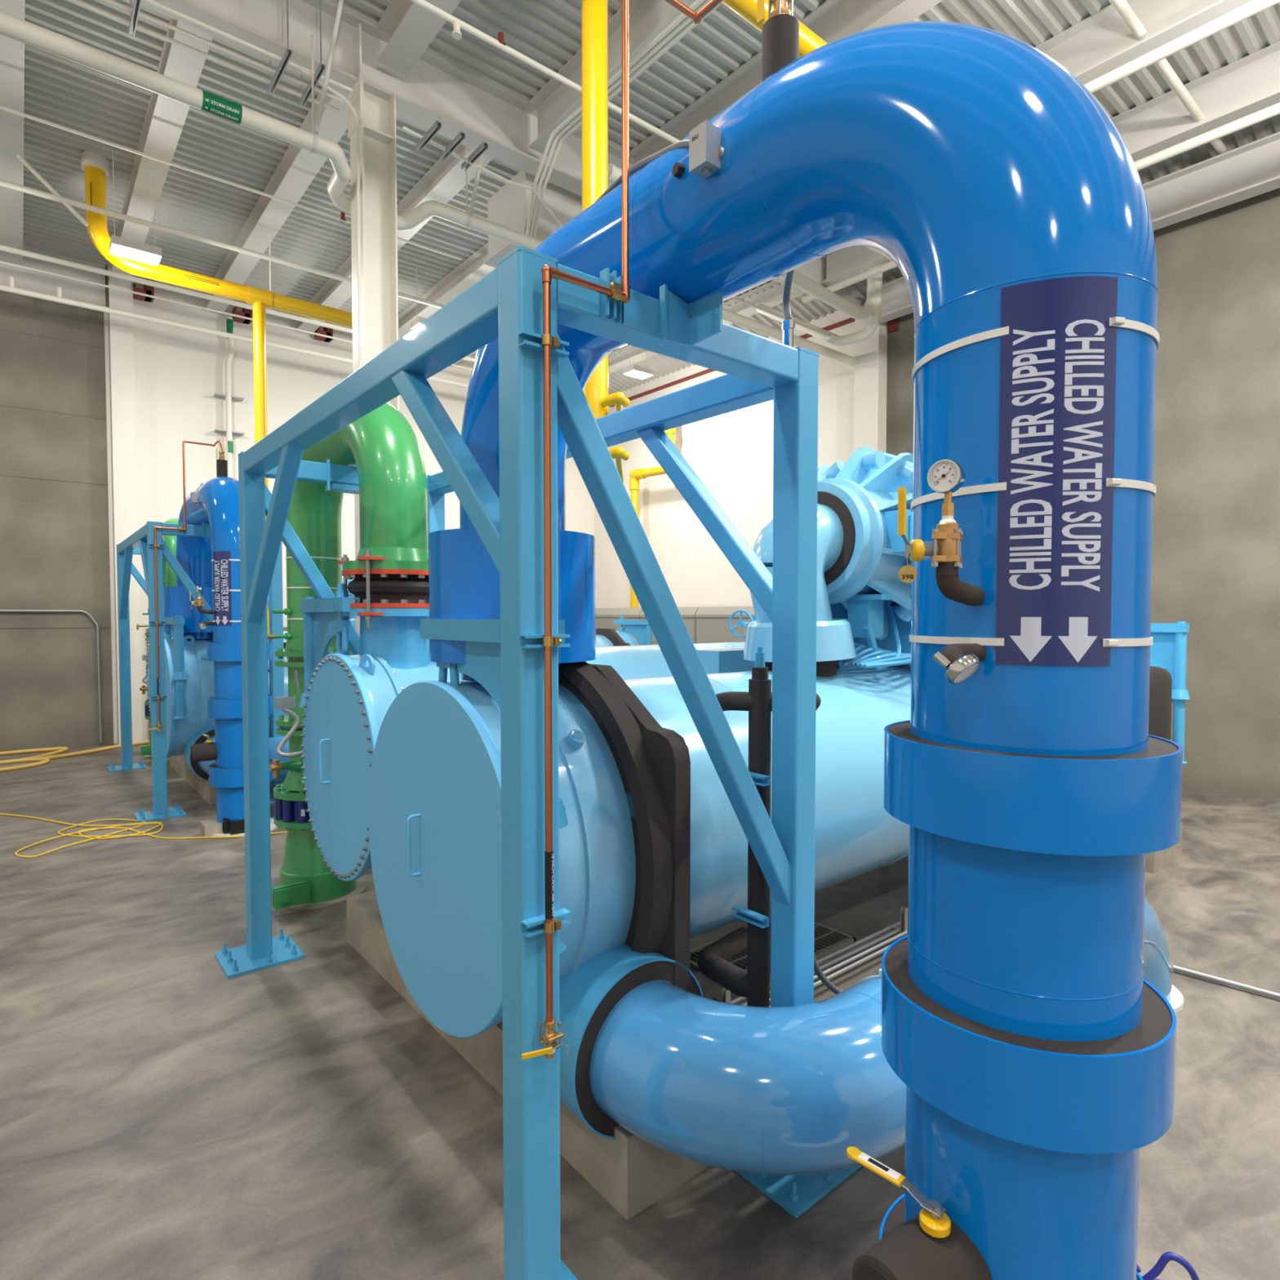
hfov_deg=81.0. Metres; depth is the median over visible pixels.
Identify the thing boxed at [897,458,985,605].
pressure gauge
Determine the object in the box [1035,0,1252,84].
roof beam
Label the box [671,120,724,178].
junction box
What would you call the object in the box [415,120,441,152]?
strut
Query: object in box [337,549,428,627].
expansion joint
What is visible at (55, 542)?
wall
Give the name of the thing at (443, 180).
roof beam
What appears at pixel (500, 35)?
sprinkler
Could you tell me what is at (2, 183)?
pipe
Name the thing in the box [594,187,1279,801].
wall
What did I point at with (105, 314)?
corner angle
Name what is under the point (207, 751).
valve
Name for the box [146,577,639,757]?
chiller
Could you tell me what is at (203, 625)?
thermometer
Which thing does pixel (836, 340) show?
drain pipe
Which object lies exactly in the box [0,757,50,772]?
hose
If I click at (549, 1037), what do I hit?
copper pipe
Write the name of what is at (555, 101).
roof beam
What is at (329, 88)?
conduit
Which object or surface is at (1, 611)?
conduit
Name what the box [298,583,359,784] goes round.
support frame
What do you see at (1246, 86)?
roof beam
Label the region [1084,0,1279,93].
pipe
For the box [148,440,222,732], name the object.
copper pipe
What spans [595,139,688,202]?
conduit
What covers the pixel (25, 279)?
girder
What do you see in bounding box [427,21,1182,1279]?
pipe
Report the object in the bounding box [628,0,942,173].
roof beam
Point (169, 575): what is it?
pipe
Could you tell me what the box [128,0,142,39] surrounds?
strut
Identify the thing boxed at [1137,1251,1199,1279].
cable
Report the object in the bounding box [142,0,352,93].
conduit
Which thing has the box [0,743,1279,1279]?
floor
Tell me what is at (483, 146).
strut
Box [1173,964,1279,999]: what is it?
conduit
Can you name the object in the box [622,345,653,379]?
lamp
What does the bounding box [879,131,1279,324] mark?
girder
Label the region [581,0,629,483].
vertical pipe
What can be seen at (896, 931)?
conduit
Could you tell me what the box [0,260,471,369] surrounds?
pipe
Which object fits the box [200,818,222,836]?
wood block
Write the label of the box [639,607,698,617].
hood
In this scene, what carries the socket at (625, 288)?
attached to the copper pipe at (549, 1037)
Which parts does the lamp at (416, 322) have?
hanger rod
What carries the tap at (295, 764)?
on the pipe at (384, 449)
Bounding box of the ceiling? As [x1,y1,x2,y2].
[22,0,1279,394]
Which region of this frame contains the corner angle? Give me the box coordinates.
[103,311,117,744]
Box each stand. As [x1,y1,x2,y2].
[720,987,730,1003]
[887,906,907,938]
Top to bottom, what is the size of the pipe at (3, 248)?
0.130 m
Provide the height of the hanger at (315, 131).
1.908 m
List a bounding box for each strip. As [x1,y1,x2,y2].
[608,317,854,407]
[888,317,898,333]
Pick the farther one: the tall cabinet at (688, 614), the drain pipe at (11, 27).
the tall cabinet at (688, 614)
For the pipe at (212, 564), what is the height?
4.344 m
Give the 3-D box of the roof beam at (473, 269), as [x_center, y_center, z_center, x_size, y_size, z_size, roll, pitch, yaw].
[-3.442,-7.155,14.790,0.340,0.340,9.240,-2,2,-40]
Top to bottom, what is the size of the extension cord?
0.030 m
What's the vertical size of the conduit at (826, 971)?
0.028 m
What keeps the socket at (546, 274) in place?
attached to the copper pipe at (549, 1037)
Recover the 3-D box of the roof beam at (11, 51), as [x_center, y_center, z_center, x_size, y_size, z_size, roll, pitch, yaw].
[-8.771,-7.014,10.384,0.340,0.340,9.240,-2,2,-40]
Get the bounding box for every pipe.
[0,10,856,366]
[0,105,462,260]
[0,179,444,308]
[0,244,475,362]
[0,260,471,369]
[0,276,468,387]
[80,151,352,634]
[136,518,178,757]
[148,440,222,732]
[163,476,277,838]
[182,725,288,781]
[213,316,244,477]
[266,402,428,910]
[268,639,286,737]
[409,0,892,261]
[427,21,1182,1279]
[521,0,723,1059]
[559,897,1183,1176]
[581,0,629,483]
[608,163,875,319]
[629,427,675,608]
[697,646,821,1007]
[720,0,827,57]
[755,266,882,346]
[801,102,1279,303]
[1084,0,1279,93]
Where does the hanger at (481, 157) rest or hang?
hanging from the ceiling
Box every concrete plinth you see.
[169,755,216,804]
[346,889,706,1220]
[689,919,856,982]
[1145,822,1182,873]
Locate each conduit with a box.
[0,609,102,742]
[68,0,339,112]
[102,0,345,103]
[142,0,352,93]
[142,0,362,368]
[402,125,829,336]
[525,0,703,235]
[528,0,711,236]
[533,20,695,237]
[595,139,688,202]
[730,920,900,1004]
[740,927,900,1005]
[769,929,906,1002]
[769,943,891,1007]
[781,253,805,347]
[813,954,842,994]
[1109,0,1226,154]
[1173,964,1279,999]
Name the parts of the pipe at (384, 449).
name plate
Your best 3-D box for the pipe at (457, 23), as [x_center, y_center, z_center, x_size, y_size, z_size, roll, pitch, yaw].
[-3.036,-6.126,6.537,21.900,0.170,0.100,-2,2,-40]
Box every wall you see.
[0,275,594,751]
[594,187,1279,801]
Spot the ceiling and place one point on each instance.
(59, 91)
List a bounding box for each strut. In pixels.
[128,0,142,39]
[266,0,292,96]
[298,0,324,108]
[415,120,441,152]
[439,131,465,161]
[461,141,488,170]
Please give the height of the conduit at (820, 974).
0.952 m
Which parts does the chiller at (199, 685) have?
handle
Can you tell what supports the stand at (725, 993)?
on the floor
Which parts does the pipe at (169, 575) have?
name plate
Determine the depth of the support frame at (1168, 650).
8.34 m
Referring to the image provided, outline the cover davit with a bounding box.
[613,615,652,644]
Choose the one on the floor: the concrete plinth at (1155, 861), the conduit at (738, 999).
the concrete plinth at (1155, 861)
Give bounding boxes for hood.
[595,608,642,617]
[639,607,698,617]
[695,606,755,617]
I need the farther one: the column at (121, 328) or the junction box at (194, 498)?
the column at (121, 328)
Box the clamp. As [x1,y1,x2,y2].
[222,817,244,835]
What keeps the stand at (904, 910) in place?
on the floor
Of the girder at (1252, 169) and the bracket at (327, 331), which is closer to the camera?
the girder at (1252, 169)
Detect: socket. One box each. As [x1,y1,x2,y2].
[542,270,551,284]
[550,266,559,279]
[618,291,626,302]
[621,284,630,295]
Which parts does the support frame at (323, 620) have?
davit post, gusset plate, davit arm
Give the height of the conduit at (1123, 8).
0.100 m
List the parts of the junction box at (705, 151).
box lid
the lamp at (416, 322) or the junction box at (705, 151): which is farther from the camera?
the lamp at (416, 322)
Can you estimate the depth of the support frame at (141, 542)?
9.95 m
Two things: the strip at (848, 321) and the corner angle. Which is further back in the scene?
the strip at (848, 321)
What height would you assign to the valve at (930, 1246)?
0.289 m
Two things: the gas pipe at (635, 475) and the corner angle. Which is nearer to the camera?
the corner angle
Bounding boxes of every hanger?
[309,0,343,153]
[463,144,484,228]
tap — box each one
[271,608,291,614]
[275,632,291,639]
[279,758,302,771]
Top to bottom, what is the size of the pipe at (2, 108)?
0.040 m
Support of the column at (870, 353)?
attached to the wall at (1215, 562)
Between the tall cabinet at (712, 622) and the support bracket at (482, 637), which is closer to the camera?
the support bracket at (482, 637)
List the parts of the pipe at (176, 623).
gusset plate, davit arm, davit post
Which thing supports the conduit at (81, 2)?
attached to the wall
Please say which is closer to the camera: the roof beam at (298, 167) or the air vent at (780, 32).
the air vent at (780, 32)
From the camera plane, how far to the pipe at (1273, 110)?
9.11 m
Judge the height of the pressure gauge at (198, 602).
0.327 m
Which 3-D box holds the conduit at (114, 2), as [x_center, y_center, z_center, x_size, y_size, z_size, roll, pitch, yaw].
[-8.017,-6.076,4.793,12.000,0.042,0.044,-2,2,-40]
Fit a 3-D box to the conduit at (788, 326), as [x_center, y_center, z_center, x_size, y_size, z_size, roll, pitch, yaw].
[0.615,-1.453,2.951,0.062,0.316,0.966,0,2,8]
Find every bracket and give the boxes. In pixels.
[133,278,154,302]
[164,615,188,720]
[231,302,252,324]
[314,321,333,342]
[420,618,568,958]
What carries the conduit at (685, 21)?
attached to the girder at (1252, 169)
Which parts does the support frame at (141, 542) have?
post, plate, post, plate, saddle plate, plate, post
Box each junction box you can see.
[191,492,198,503]
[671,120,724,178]
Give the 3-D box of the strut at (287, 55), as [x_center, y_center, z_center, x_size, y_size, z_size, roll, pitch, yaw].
[-3.892,-6.600,8.060,0.050,1.020,0.800,-2,2,-40]
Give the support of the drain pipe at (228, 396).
attached to the wall at (55, 542)
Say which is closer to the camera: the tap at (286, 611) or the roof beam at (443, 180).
the tap at (286, 611)
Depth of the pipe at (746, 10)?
6.69 m
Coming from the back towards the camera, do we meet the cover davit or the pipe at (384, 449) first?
the cover davit
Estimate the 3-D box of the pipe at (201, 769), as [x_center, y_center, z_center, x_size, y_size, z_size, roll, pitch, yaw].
[-4.128,1.709,11.072,4.625,1.039,1.456,-1,2,-25]
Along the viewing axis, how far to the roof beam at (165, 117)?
10.22 m
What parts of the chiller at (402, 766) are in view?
handle, handle, valve stem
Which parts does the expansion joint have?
tie rod, tie rod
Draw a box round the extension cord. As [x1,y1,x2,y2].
[0,813,286,857]
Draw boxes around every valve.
[190,733,217,761]
[846,1146,992,1279]
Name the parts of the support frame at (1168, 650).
gusset plate, davit arm, davit post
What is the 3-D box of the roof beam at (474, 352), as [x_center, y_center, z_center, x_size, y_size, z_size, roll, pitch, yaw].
[-2.120,-7.189,15.884,0.340,0.340,9.240,-2,2,-40]
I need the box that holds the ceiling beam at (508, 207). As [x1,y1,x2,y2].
[483,170,582,267]
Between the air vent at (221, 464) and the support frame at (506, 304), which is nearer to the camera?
the support frame at (506, 304)
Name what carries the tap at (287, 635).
on the pipe at (384, 449)
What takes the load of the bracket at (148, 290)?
attached to the wall at (55, 542)
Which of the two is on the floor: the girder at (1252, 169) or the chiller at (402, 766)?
the chiller at (402, 766)
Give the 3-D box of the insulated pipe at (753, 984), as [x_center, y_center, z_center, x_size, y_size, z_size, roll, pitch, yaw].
[0.539,1.008,4.106,0.510,1.976,0.990,0,2,-13]
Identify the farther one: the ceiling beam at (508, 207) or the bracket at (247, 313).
the bracket at (247, 313)
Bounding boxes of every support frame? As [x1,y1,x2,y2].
[106,521,284,822]
[214,245,862,1279]
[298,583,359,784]
[1150,621,1190,765]
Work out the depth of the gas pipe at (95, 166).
12.29 m
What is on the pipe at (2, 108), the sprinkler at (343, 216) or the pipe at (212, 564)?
the sprinkler at (343, 216)
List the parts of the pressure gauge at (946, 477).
lever, clear stem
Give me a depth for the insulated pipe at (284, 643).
10.69 m
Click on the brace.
(18, 156)
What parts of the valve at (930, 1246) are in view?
lever, valve stem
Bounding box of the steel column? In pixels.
[347,23,399,635]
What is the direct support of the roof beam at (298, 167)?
attached to the ceiling
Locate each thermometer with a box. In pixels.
[199,621,213,629]
[932,643,986,684]
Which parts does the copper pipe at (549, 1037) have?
lever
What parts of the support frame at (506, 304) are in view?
post, plate, saddle plate, post, cap plate, post, plate, saddle plate, post, plate, cap plate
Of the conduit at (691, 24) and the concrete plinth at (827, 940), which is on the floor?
the concrete plinth at (827, 940)
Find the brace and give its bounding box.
[15,153,88,226]
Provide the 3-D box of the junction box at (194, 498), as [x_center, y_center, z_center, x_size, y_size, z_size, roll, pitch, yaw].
[-5.639,-1.792,9.503,0.115,0.137,0.238,-2,2,-40]
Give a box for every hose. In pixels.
[0,740,148,759]
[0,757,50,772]
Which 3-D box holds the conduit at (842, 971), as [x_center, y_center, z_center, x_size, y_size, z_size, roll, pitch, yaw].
[2.506,2.267,6.106,5.650,0.028,0.028,-2,2,-40]
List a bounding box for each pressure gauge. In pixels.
[189,586,213,613]
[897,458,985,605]
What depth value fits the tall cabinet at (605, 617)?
20.48 m
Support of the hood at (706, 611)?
attached to the tall cabinet at (712, 622)
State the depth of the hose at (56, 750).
14.05 m
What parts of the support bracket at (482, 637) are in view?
gusset plate, davit arm, davit post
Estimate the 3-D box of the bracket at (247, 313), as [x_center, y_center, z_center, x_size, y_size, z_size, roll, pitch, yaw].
[-8.626,-7.120,16.233,0.340,0.400,0.250,-2,2,-40]
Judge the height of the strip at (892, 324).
0.750 m
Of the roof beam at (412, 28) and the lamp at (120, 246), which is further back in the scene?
the lamp at (120, 246)
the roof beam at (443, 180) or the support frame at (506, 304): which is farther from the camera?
the roof beam at (443, 180)
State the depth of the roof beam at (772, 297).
16.17 m
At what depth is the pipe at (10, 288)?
14.33 m
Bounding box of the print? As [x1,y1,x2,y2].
[867,1157,888,1171]
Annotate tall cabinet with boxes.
[595,608,642,644]
[639,607,698,644]
[695,606,755,643]
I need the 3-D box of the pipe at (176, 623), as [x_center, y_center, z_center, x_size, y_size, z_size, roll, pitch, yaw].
[-6.537,0.333,10.503,0.195,1.505,1.185,-2,2,-40]
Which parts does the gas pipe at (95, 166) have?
hanger rod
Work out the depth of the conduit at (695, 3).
8.76 m
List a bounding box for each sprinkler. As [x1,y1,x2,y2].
[339,212,346,222]
[497,31,506,45]
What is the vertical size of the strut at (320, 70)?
1.020 m
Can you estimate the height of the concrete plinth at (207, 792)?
0.358 m
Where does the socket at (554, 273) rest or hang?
attached to the copper pipe at (549, 1037)
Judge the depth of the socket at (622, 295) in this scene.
2.61 m
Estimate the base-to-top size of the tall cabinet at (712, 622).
2.800 m
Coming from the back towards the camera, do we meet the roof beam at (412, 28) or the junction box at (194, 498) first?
the junction box at (194, 498)
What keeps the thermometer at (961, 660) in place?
attached to the pipe at (1024, 1032)
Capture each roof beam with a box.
[0,0,25,266]
[106,17,213,288]
[204,88,347,314]
[295,143,493,334]
[376,0,461,75]
[398,242,495,338]
[448,350,477,366]
[528,0,721,155]
[608,280,804,374]
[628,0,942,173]
[822,40,1279,285]
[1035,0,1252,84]
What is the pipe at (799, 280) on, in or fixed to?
attached to the roof beam at (1246, 86)
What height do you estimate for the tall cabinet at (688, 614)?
2.800 m
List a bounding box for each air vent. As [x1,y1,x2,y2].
[216,448,227,477]
[756,0,799,82]
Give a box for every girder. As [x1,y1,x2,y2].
[0,244,106,312]
[131,0,866,307]
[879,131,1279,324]
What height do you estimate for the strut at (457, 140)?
0.060 m
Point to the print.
(873, 1165)
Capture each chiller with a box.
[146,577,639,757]
[299,446,1172,1037]
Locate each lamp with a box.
[109,139,161,266]
[410,262,441,328]
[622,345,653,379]
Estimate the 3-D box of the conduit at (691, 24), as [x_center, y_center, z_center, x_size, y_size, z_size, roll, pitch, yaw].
[1.865,-5.798,7.859,5.946,0.894,15.103,0,2,-10]
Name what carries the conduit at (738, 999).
on the stand at (725, 993)

